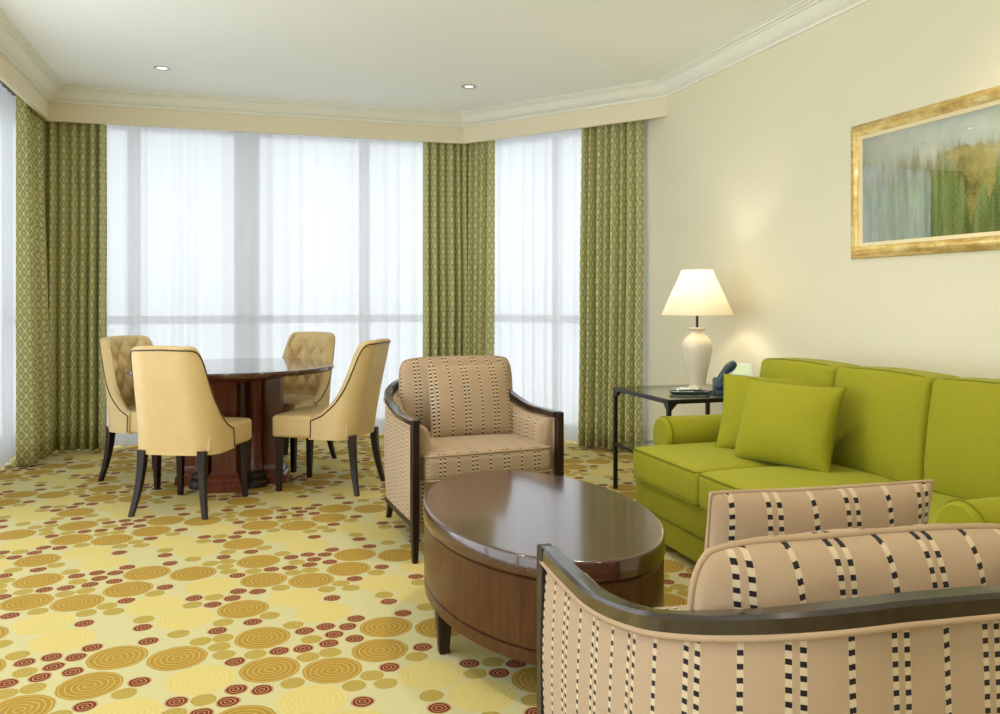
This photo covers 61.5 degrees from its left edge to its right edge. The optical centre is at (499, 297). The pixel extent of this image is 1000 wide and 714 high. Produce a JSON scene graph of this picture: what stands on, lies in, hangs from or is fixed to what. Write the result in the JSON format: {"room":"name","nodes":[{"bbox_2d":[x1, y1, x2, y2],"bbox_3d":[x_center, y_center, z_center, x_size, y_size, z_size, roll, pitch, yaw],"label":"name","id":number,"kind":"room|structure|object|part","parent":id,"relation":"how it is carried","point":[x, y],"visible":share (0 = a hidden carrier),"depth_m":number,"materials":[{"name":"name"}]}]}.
{"room":"hotel room","nodes":[
{"label":"hotel room","id":0,"kind":"room"},
{"bbox_2d":[0,434,695,713],"bbox_3d":[-0.263,1.200,2.585,5.000,0.001,10.300,0,0,-17],"label":"floor","id":1,"kind":"structure","parent":0,"point":[304,597],"depth_m":3.38,"materials":[{"name":"carpet"}]},
{"bbox_2d":[98,335,161,489],"bbox_3d":[-2.309,0.728,5.585,0.650,0.945,0.499,0,0,28],"label":"dining chair","id":2,"kind":"object","parent":1,"relation":"on","point":[115,351],"visible":0.54,"depth_m":5.50,"materials":[{"name":"beige leather"}]},
{"bbox_3d":[-2.579,1.020,5.512,0.085,0.360,0.076,0,0,28],"label":"leg","id":3,"kind":"part","parent":2,"relation":"part of","materials":[{"name":"brown wood"}]},
{"bbox_3d":[-2.425,0.565,5.646,0.388,0.580,0.499,0,0,28],"label":"nailhead trim","id":4,"kind":"part","parent":2,"relation":"part of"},
{"bbox_3d":[-2.243,0.788,5.550,0.500,0.149,0.479,0,0,28],"label":"seat","id":5,"kind":"part","parent":2,"relation":"part of","materials":[{"name":"beige leather"}]},
{"bbox_3d":[-2.421,0.560,5.644,0.393,0.610,0.490,0,0,28],"label":"backrest","id":6,"kind":"part","parent":2,"relation":"part of","materials":[{"name":"beige leather"}]},
{"bbox_3d":[-2.152,1.020,5.271,0.044,0.360,0.044,0,0,28],"label":"leg","id":7,"kind":"part","parent":2,"relation":"part of","materials":[{"name":"brown wood"}]},
{"bbox_2d":[128,346,251,519],"bbox_3d":[-1.782,0.728,4.814,0.499,0.945,0.650,0,0,7],"label":"dining chair","id":8,"kind":"object","parent":1,"relation":"on","point":[178,412],"visible":1,"depth_m":4.59,"materials":[{"name":"beige leather"}]},
{"bbox_3d":[-1.996,1.020,4.635,0.076,0.360,0.086,0,0,7],"label":"leg","id":9,"kind":"part","parent":8,"relation":"part of","materials":[{"name":"brown wood"}]},
{"bbox_3d":[-1.949,1.020,5.123,0.044,0.360,0.044,0,0,7],"label":"leg","id":10,"kind":"part","parent":8,"relation":"part of","materials":[{"name":"brown wood"}]},
{"bbox_3d":[-1.799,0.565,4.684,0.499,0.580,0.388,0,0,7],"label":"nailhead trim","id":11,"kind":"part","parent":8,"relation":"part of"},
{"bbox_3d":[-1.798,0.560,4.689,0.490,0.610,0.393,0,0,7],"label":"backrest","id":12,"kind":"part","parent":8,"relation":"part of","materials":[{"name":"beige leather"}]},
{"bbox_3d":[-1.772,0.788,4.889,0.479,0.149,0.500,0,0,7],"label":"seat","id":13,"kind":"part","parent":8,"relation":"part of","materials":[{"name":"beige leather"}]},
{"bbox_3d":[-1.620,1.020,4.587,0.076,0.360,0.086,0,0,7],"label":"leg","id":14,"kind":"part","parent":8,"relation":"part of","materials":[{"name":"brown wood"}]},
{"bbox_3d":[-1.542,1.020,5.071,0.044,0.360,0.044,0,0,7],"label":"leg","id":15,"kind":"part","parent":8,"relation":"part of","materials":[{"name":"brown wood"}]},
{"bbox_2d":[125,358,334,492],"bbox_3d":[-1.747,0.820,5.510,1.300,0.760,1.300,0,0,-7],"label":"dining table","id":16,"kind":"object","parent":1,"relation":"on","point":[252,388],"visible":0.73,"depth_m":5.33,"materials":[{"name":"brown wood"}]},
{"bbox_2d":[282,331,336,472],"bbox_3d":[-1.519,0.728,6.134,0.499,0.945,0.650,0,0,20],"label":"dining chair","id":17,"kind":"object","parent":1,"relation":"on","point":[312,389],"visible":0.44,"depth_m":6.29,"materials":[{"name":"beige leather"}]},
{"bbox_3d":[-1.627,1.020,6.391,0.076,0.360,0.085,0,0,20],"label":"leg","id":18,"kind":"part","parent":17,"relation":"part of","materials":[{"name":"brown wood"}]},
{"bbox_3d":[-1.423,1.020,5.795,0.044,0.360,0.044,0,0,20],"label":"leg","id":19,"kind":"part","parent":17,"relation":"part of","materials":[{"name":"brown wood"}]},
{"bbox_3d":[-1.544,0.788,6.063,0.479,0.149,0.500,0,0,20],"label":"seat","id":20,"kind":"part","parent":17,"relation":"part of","materials":[{"name":"beige leather"}]},
{"bbox_3d":[-1.475,0.560,6.252,0.490,0.610,0.393,0,0,20],"label":"backrest","id":21,"kind":"part","parent":17,"relation":"part of","materials":[{"name":"beige leather"}]},
{"bbox_3d":[-1.474,0.565,6.257,0.499,0.580,0.388,0,0,20],"label":"nailhead trim","id":22,"kind":"part","parent":17,"relation":"part of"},
{"bbox_3d":[-1.270,1.020,6.261,0.076,0.360,0.086,0,0,20],"label":"leg","id":23,"kind":"part","parent":17,"relation":"part of","materials":[{"name":"brown wood"}]},
{"bbox_2d":[273,338,390,496],"bbox_3d":[-1.043,0.728,5.353,0.650,0.945,0.499,0,0,14],"label":"dining chair","id":24,"kind":"object","parent":1,"relation":"on","point":[351,415],"visible":1,"depth_m":5.16,"materials":[{"name":"beige leather"}]},
{"bbox_3d":[-1.369,1.020,5.221,0.044,0.360,0.044,0,0,14],"label":"leg","id":25,"kind":"part","parent":24,"relation":"part of","materials":[{"name":"brown wood"}]},
{"bbox_3d":[-1.271,1.020,5.619,0.044,0.360,0.044,0,0,14],"label":"leg","id":26,"kind":"part","parent":24,"relation":"part of","materials":[{"name":"brown wood"}]},
{"bbox_3d":[-1.116,0.788,5.370,0.500,0.149,0.479,0,0,14],"label":"seat","id":27,"kind":"part","parent":24,"relation":"part of","materials":[{"name":"beige leather"}]},
{"bbox_3d":[-0.920,0.560,5.322,0.393,0.610,0.490,0,0,14],"label":"backrest","id":28,"kind":"part","parent":24,"relation":"part of","materials":[{"name":"beige leather"}]},
{"bbox_3d":[-0.916,0.565,5.321,0.388,0.580,0.499,0,0,14],"label":"nailhead trim","id":29,"kind":"part","parent":24,"relation":"part of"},
{"bbox_3d":[-0.889,1.020,5.119,0.086,0.360,0.076,0,0,14],"label":"leg","id":30,"kind":"part","parent":24,"relation":"part of","materials":[{"name":"brown wood"}]},
{"bbox_3d":[-0.799,1.020,5.488,0.085,0.360,0.076,0,0,14],"label":"leg","id":31,"kind":"part","parent":24,"relation":"part of","materials":[{"name":"brown wood"}]},
{"bbox_2d":[383,355,563,563],"bbox_3d":[-0.202,0.757,4.325,0.770,0.886,0.849,0,0,-23],"label":"armchair","id":32,"kind":"object","parent":1,"relation":"on","point":[414,461],"visible":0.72,"depth_m":4.08,"materials":[{"name":"beige fabric"}]},
{"bbox_3d":[-0.598,1.120,4.569,0.040,0.160,0.091,0,0,-23],"label":"leg","id":33,"kind":"part","parent":32,"relation":"part of","materials":[{"name":"brown wood"}]},
{"bbox_3d":[-0.205,1.039,4.333,0.754,0.022,0.792,0,0,-23],"label":"rail","id":34,"kind":"part","parent":32,"relation":"part of","materials":[{"name":"brown wood"}]},
{"bbox_3d":[-0.386,0.878,3.817,0.034,0.644,0.056,0,0,-23],"label":"leg","id":35,"kind":"part","parent":32,"relation":"part of","materials":[{"name":"brown wood"}]},
{"bbox_2d":[400,356,511,431],"bbox_3d":[-0.227,0.527,4.538,0.640,0.420,0.203,0,-9,-23],"label":"cushion","id":36,"kind":"object","parent":32,"relation":"on","point":[414,392],"depth_m":4.42,"materials":[{"name":"beige fabric"}]},
{"bbox_3d":[-0.206,0.739,4.335,0.762,0.578,0.796,0,0,-23],"label":"panel","id":37,"kind":"part","parent":32,"relation":"part of","materials":[{"name":"beige fabric"}]},
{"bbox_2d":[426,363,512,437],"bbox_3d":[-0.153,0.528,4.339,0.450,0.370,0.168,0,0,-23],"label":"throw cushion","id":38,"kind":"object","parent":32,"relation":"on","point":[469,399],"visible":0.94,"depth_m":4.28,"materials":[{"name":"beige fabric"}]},
{"bbox_3d":[-0.206,0.502,4.335,0.762,0.161,0.796,0,0,-23],"label":"rail","id":39,"kind":"part","parent":32,"relation":"part of","materials":[{"name":"brown wood"}]},
{"bbox_2d":[422,432,549,479],"bbox_3d":[-0.178,0.772,4.268,0.645,0.150,0.700,0,0,-23],"label":"seat cushion","id":40,"kind":"object","parent":32,"relation":"on","point":[443,457],"depth_m":3.99,"materials":[{"name":"beige fabric"}]},
{"bbox_3d":[-0.195,0.940,4.309,0.700,0.200,0.700,0,0,-23],"label":"seat","id":41,"kind":"part","parent":32,"relation":"part of","materials":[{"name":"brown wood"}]},
{"bbox_3d":[0.291,0.878,4.103,0.034,0.644,0.056,0,0,-23],"label":"leg","id":42,"kind":"part","parent":32,"relation":"part of","materials":[{"name":"brown wood"}]},
{"bbox_2d":[423,470,664,665],"bbox_3d":[0.126,0.975,3.024,0.774,0.450,1.312,0,0,-17],"label":"coffee table","id":43,"kind":"object","parent":1,"relation":"on","point":[483,530],"visible":0.83,"depth_m":2.67,"materials":[{"name":"brown wood"}]},
{"bbox_3d":[-0.191,1.130,2.844,0.052,0.140,0.052,0,0,-17],"label":"leg","id":44,"kind":"part","parent":43,"relation":"part of","materials":[{"name":"brown wood"}]},
{"bbox_2d":[613,384,722,488],"bbox_3d":[1.141,0.879,5.050,0.680,0.641,0.720,0,0,-17],"label":"side table","id":45,"kind":"object","parent":1,"relation":"on","point":[658,393],"visible":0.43,"depth_m":5.13,"materials":[{"name":"black metal"}]},
{"bbox_3d":[0.726,0.892,5.287,0.024,0.616,0.024,0,0,-17],"label":"leg","id":46,"kind":"part","parent":45,"relation":"part of","materials":[{"name":"black metal"}]},
{"bbox_3d":[1.141,0.919,5.050,0.680,0.018,0.720,0,0,-17],"label":"shelf frame","id":47,"kind":"part","parent":45,"relation":"part of","materials":[{"name":"black metal"}]},
{"bbox_3d":[1.141,0.572,5.050,0.680,0.024,0.720,0,0,-17],"label":"frame","id":48,"kind":"part","parent":45,"relation":"part of","materials":[{"name":"black metal"}]},
{"bbox_3d":[0.929,0.892,4.622,0.024,0.616,0.024,0,0,-17],"label":"leg","id":49,"kind":"part","parent":45,"relation":"part of","materials":[{"name":"black metal"}]},
{"bbox_3d":[1.141,0.563,5.050,0.640,0.008,0.680,0,0,-17],"label":"glass","id":50,"kind":"part","parent":45,"relation":"part of","materials":[{"name":"clear glass"}]},
{"bbox_2d":[669,387,709,394],"bbox_3d":[1.100,0.541,4.886,0.232,0.035,0.147,0,0,3],"label":"desk tray","id":51,"kind":"object","parent":45,"relation":"on","point":[681,390],"visible":0.98,"depth_m":4.83,"materials":[{"name":"plastic"}]},
{"bbox_2d":[661,269,733,389],"bbox_3d":[1.207,0.194,5.143,0.434,0.730,0.434,0,0,-17],"label":"table lamp","id":52,"kind":"object","parent":45,"relation":"on","point":[698,292],"visible":0.94,"depth_m":5.05,"materials":[{"name":"ceramic"}]},
{"bbox_3d":[1.207,-0.034,5.143,0.434,0.276,0.434,0,0,-17],"label":"lamp shade","id":53,"kind":"part","parent":52,"relation":"part of","materials":[{"name":"fabric"}]},
{"bbox_3d":[1.354,0.892,5.478,0.024,0.616,0.024,0,0,-17],"label":"leg","id":54,"kind":"part","parent":45,"relation":"part of","materials":[{"name":"black wood"}]},
{"bbox_2d":[704,360,752,395],"bbox_3d":[1.328,0.460,4.876,0.296,0.199,0.248,0,0,8],"label":"telephone","id":55,"kind":"object","parent":45,"relation":"on","point":[743,369],"visible":0.52,"depth_m":4.83,"materials":[{"name":"plastic"}]},
{"bbox_3d":[1.213,0.549,4.857,0.075,0.018,0.177,0,0,8],"label":"cord","id":56,"kind":"part","parent":55,"relation":"part of","materials":[{"name":"plastic"}]},
{"bbox_2d":[537,523,999,713],"bbox_3d":[0.546,0.786,1.580,0.770,0.828,0.849,0,0,-12],"label":"armchair","id":57,"kind":"object","parent":1,"relation":"on","point":[900,619],"visible":1,"depth_m":1.26,"materials":[{"name":"beige fabric"}]},
{"bbox_3d":[0.102,0.878,1.888,0.034,0.644,0.056,0,0,-12],"label":"leg","id":58,"kind":"part","parent":57,"relation":"part of","materials":[{"name":"brown wood"}]},
{"bbox_2d":[656,605,686,609],"bbox_3d":[0.532,0.772,1.641,0.645,0.150,0.700,0,0,-12],"label":"seat cushion","id":59,"kind":"object","parent":57,"relation":"on","point":[681,607],"depth_m":1.92,"materials":[{"name":"beige fabric"}]},
{"bbox_3d":[0.548,0.502,1.569,0.762,0.161,0.796,0,0,-12],"label":"rail","id":60,"kind":"part","parent":57,"relation":"part of","materials":[{"name":"brown wood"}]},
{"bbox_2d":[704,479,933,550],"bbox_3d":[0.606,0.530,1.623,0.474,0.354,0.152,0,0,-12],"label":"throw cushion","id":61,"kind":"object","parent":57,"relation":"on","point":[732,515],"visible":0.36,"depth_m":1.55,"materials":[{"name":"beige fabric"}]},
{"bbox_2d":[693,524,999,609],"bbox_3d":[0.589,0.555,1.383,0.610,0.362,0.202,0,9,-12],"label":"cushion","id":62,"kind":"object","parent":57,"relation":"on","point":[774,571],"depth_m":1.29,"materials":[{"name":"beige fabric"}]},
{"bbox_2d":[633,358,999,562],"bbox_3d":[1.430,0.749,3.462,1.081,0.902,2.030,0,0,-17],"label":"sofa","id":63,"kind":"object","parent":1,"relation":"on","point":[895,424],"visible":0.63,"depth_m":3.41,"materials":[{"name":"green fabric"}]},
{"bbox_3d":[1.188,0.870,4.353,0.795,0.540,0.176,0,0,-17],"label":"arm","id":64,"kind":"part","parent":63,"relation":"part of","materials":[{"name":"green fabric"}]},
{"bbox_2d":[633,442,781,504],"bbox_3d":[1.087,0.803,3.973,0.720,0.179,0.626,0,0,-17],"label":"seat cushion","id":65,"kind":"object","parent":63,"relation":"on","point":[673,469],"depth_m":3.82,"materials":[{"name":"green fabric"}]},
{"bbox_2d":[715,373,808,448],"bbox_3d":[1.282,0.551,3.960,0.506,0.357,0.212,0,0,32],"label":"throw cushion","id":66,"kind":"object","parent":63,"relation":"on","point":[735,386],"visible":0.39,"depth_m":4.00,"materials":[{"name":"green fabric"}]},
{"bbox_2d":[733,378,846,472],"bbox_3d":[1.252,0.550,3.663,0.208,0.358,0.486,0,0,-36],"label":"throw cushion","id":67,"kind":"object","parent":63,"relation":"on","point":[783,424],"visible":0.98,"depth_m":3.57,"materials":[{"name":"green fabric"}]},
{"bbox_2d":[699,463,897,509],"bbox_3d":[1.259,0.803,3.408,0.720,0.179,0.546,0,0,-17],"label":"seat cushion","id":68,"kind":"object","parent":63,"relation":"on","point":[775,476],"depth_m":3.40,"materials":[{"name":"green fabric"}]},
{"bbox_2d":[759,358,860,386],"bbox_3d":[1.468,0.520,4.057,0.242,0.440,0.564,0,0,-17],"label":"cushion","id":69,"kind":"object","parent":63,"relation":"on","point":[817,372],"depth_m":3.97,"materials":[{"name":"green fabric"}]},
{"bbox_2d":[831,366,959,480],"bbox_3d":[1.631,0.520,3.521,0.242,0.440,0.544,0,0,-17],"label":"cushion","id":70,"kind":"object","parent":63,"relation":"on","point":[881,432],"depth_m":3.42,"materials":[{"name":"green fabric"}]},
{"bbox_2d":[928,492,963,523],"bbox_3d":[1.429,0.803,2.848,0.720,0.179,0.616,0,0,-17],"label":"seat cushion","id":71,"kind":"object","parent":63,"relation":"on","point":[939,499],"depth_m":2.98,"materials":[{"name":"green fabric"}]},
{"bbox_2d":[923,377,999,499],"bbox_3d":[1.790,0.520,2.995,0.242,0.440,0.544,0,0,-17],"label":"cushion","id":72,"kind":"object","parent":63,"relation":"on","point":[961,416],"depth_m":3.04,"materials":[{"name":"green fabric"}]},
{"bbox_3d":[1.725,0.870,2.588,0.795,0.540,0.176,0,0,-17],"label":"arm","id":73,"kind":"part","parent":63,"relation":"part of","materials":[{"name":"green fabric"}]},
{"bbox_2d":[0,0,802,110],"bbox_3d":[-0.215,-1.600,2.600,5.100,0.001,10.300,0,0,-17],"label":"ceiling","id":74,"kind":"structure","parent":0,"point":[419,54],"depth_m":5.22,"materials":[{"name":"paint"}]},
{"bbox_2d":[0,80,15,466],"bbox_3d":[-3.400,-0.189,5.551,0.053,2.747,2.001,0,0,-17],"label":"sheer curtain","id":75,"kind":"object","parent":74,"relation":"hanging from","point":[7,96],"visible":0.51,"depth_m":6.06,"materials":[{"name":"white fabric"}]},
{"bbox_2d":[16,94,51,466],"bbox_3d":[-3.428,-0.189,6.215,0.146,2.747,0.625,0,0,-17],"label":"drape","id":76,"kind":"object","parent":74,"relation":"hanging from","point":[33,382],"visible":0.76,"depth_m":6.01,"materials":[{"name":"green fabric"}]},
{"bbox_2d":[43,119,106,451],"bbox_3d":[-3.326,-0.189,6.520,0.490,2.747,0.140,0,0,-17],"label":"drape","id":77,"kind":"object","parent":74,"relation":"hanging from","point":[75,154],"visible":0.67,"depth_m":6.54,"materials":[{"name":"green fabric"}]},
{"bbox_2d":[153,66,170,70],"bbox_3d":[-2.349,-1.606,5.839,0.112,0.028,0.112,0,0,-17],"label":"recessed light","id":78,"kind":"object","parent":74,"relation":"in","point":[162,68],"visible":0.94,"depth_m":5.83,"materials":[{"name":"metal"}]},
{"bbox_2d":[107,125,422,445],"bbox_3d":[-1.980,-0.189,7.066,3.524,2.747,0.058,0,0,-17],"label":"sheer curtain","id":79,"kind":"object","parent":74,"relation":"hanging from","point":[221,244],"visible":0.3,"depth_m":7.07,"materials":[{"name":"white fabric"}]},
{"bbox_2d":[423,142,468,356],"bbox_3d":[-0.458,-0.189,7.391,0.429,2.747,0.134,0,0,-17],"label":"drape","id":80,"kind":"object","parent":74,"relation":"hanging from","point":[445,165],"visible":0.62,"depth_m":7.40,"materials":[{"name":"green fabric"}]},
{"bbox_2d":[461,84,475,88],"bbox_3d":[-0.235,-1.606,6.346,0.112,0.028,0.112,0,0,-17],"label":"recessed light","id":81,"kind":"object","parent":74,"relation":"in","point":[468,86],"visible":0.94,"depth_m":6.34,"materials":[{"name":"metal"}]},
{"bbox_2d":[467,140,494,355],"bbox_3d":[-0.182,-0.189,7.367,0.283,2.747,0.128,0,0,34],"label":"drape","id":82,"kind":"object","parent":74,"relation":"hanging from","point":[481,217],"visible":0.59,"depth_m":7.35,"materials":[{"name":"green fabric"}]},
{"bbox_2d":[494,129,580,441],"bbox_3d":[0.415,-0.189,7.088,1.660,2.747,0.051,0,0,36],"label":"sheer curtain","id":83,"kind":"object","parent":74,"relation":"hanging from","point":[538,177],"visible":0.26,"depth_m":7.15,"materials":[{"name":"white fabric"}]},
{"bbox_2d":[578,120,643,450],"bbox_3d":[0.854,-0.189,6.619,0.559,2.747,0.148,0,0,36],"label":"drape","id":84,"kind":"object","parent":74,"relation":"hanging from","point":[612,189],"visible":0.82,"depth_m":6.61,"materials":[{"name":"green fabric"}]},
{"bbox_2d":[643,0,999,445],"bbox_3d":[2.373,-0.200,2.717,0.120,2.800,9.020,0,0,-17],"label":"wall","id":85,"kind":"structure","parent":0,"point":[747,169],"depth_m":4.67,"materials":[{"name":"paint"}]},
{"bbox_2d":[0,52,666,143],"bbox_3d":[0.091,-1.475,2.405,4.473,0.250,9.750,0,0,-17],"label":"curtain pelmet","id":86,"kind":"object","parent":85,"relation":"attached to","point":[10,76],"depth_m":6.74,"materials":[{"name":"beige paint"}]},
{"bbox_2d":[0,0,869,126],"bbox_3d":[0.099,-1.546,2.392,4.420,0.108,9.720,0,0,-17],"label":"trim","id":87,"kind":"structure","parent":85,"relation":"attached to","point":[804,15],"depth_m":6.42,"materials":[{"name":"beige paint"}]},
{"bbox_2d":[851,85,999,258],"bbox_3d":[2.030,-0.540,3.574,0.038,0.680,1.560,0,0,-17],"label":"framed painting","id":88,"kind":"object","parent":85,"relation":"attached to","point":[925,180],"visible":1,"depth_m":3.84,"materials":[{"name":"paint"}]}
]}

